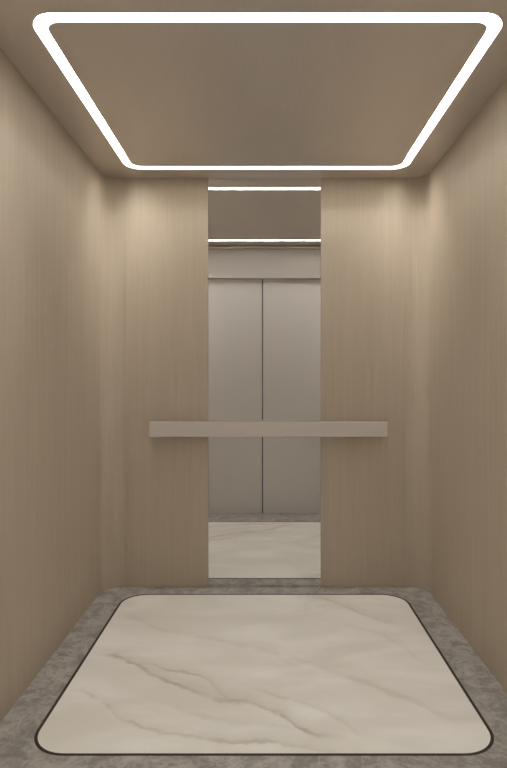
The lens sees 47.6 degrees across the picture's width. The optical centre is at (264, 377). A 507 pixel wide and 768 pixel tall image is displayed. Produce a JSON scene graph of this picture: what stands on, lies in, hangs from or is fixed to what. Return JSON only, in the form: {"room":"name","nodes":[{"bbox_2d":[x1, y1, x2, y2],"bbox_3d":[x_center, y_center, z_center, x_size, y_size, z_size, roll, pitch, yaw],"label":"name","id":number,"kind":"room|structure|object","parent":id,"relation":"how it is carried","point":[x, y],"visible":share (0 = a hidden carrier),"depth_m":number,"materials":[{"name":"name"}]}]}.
{"room":"elevator interior","nodes":[
{"label":"elevator interior","id":0,"kind":"room"},
{"bbox_2d":[0,48,125,722],"bbox_3d":[-0.877,0.026,2.456,0.150,2.350,1.712,0,0,0],"label":"wall","id":1,"kind":"structure","parent":0,"point":[63,220],"depth_m":2.53,"materials":[{"name":"beige wood"}]},
{"bbox_2d":[0,0,506,245],"bbox_3d":[0.000,-1.189,3.312,1.904,0.080,3.424,0,0,0],"label":"ceiling","id":2,"kind":"structure","parent":0,"point":[169,94],"depth_m":2.30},
{"bbox_2d":[208,240,320,240],"bbox_3d":[-0.004,-1.189,4.797,0.936,0.080,0.005,0,0,0],"label":"ceiling light","id":3,"kind":"object","parent":2,"relation":"attached to","point":[208,240],"depth_m":4.82,"materials":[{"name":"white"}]},
{"bbox_2d":[32,12,502,169],"bbox_3d":[0.009,-1.189,2.485,1.541,0.080,1.362,0,0,0],"label":"ceiling light","id":4,"kind":"object","parent":2,"relation":"attached to","point":[493,23],"visible":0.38,"depth_m":1.85,"materials":[{"name":"white plastic"}]},
{"bbox_2d":[0,515,506,767],"bbox_3d":[0.000,1.216,3.312,1.904,0.030,3.424,0,0,0],"label":"floor","id":5,"kind":"structure","parent":0,"point":[18,728],"depth_m":2.21,"materials":[{"name":"grey stone"}]},
{"bbox_2d":[34,594,493,755],"bbox_3d":[-0.003,1.211,2.508,1.550,0.020,1.366,0,0,0],"label":"inlay","id":6,"kind":"object","parent":5,"relation":"on","point":[165,674],"visible":0.89,"depth_m":2.23,"materials":[{"name":"beige stone"}]},
{"bbox_2d":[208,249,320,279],"bbox_3d":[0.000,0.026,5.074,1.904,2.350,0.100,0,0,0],"label":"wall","id":7,"kind":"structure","parent":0,"point":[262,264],"depth_m":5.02,"materials":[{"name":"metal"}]},
{"bbox_2d":[404,77,506,692],"bbox_3d":[0.877,0.026,2.456,0.150,2.350,1.712,0,0,0],"label":"wall","id":8,"kind":"structure","parent":0,"point":[455,213],"depth_m":2.71,"materials":[{"name":"beige wood"}]},
{"bbox_3d":[0.562,0.026,3.318,0.480,2.350,0.011,0,0,0],"label":"wall","id":9,"kind":"structure","parent":0,"visible":0},
{"bbox_2d":[321,178,403,586],"bbox_3d":[0.562,0.026,3.306,0.480,2.350,0.012,0,0,0],"label":"wood wall panel","id":10,"kind":"object","parent":9,"relation":"attached to","point":[362,219],"visible":1,"depth_m":3.30,"materials":[{"name":"beige wood"}]},
{"bbox_3d":[-0.565,0.026,3.318,0.474,2.350,0.011,0,0,0],"label":"wall","id":11,"kind":"structure","parent":0,"visible":0},
{"bbox_2d":[126,178,207,586],"bbox_3d":[-0.565,0.026,3.306,0.474,2.350,0.012,0,0,0],"label":"wood wall panel","id":12,"kind":"object","parent":11,"relation":"attached to","point":[167,218],"visible":1,"depth_m":3.30,"materials":[{"name":"beige wood"}]},
{"bbox_2d":[149,422,387,436],"bbox_3d":[0.019,0.289,3.264,1.341,0.084,0.072,0,0,0],"label":"handrail","id":13,"kind":"object","parent":12,"relation":"attached to","point":[156,429],"visible":1,"depth_m":3.23,"materials":[{"name":"metal"}]}
]}

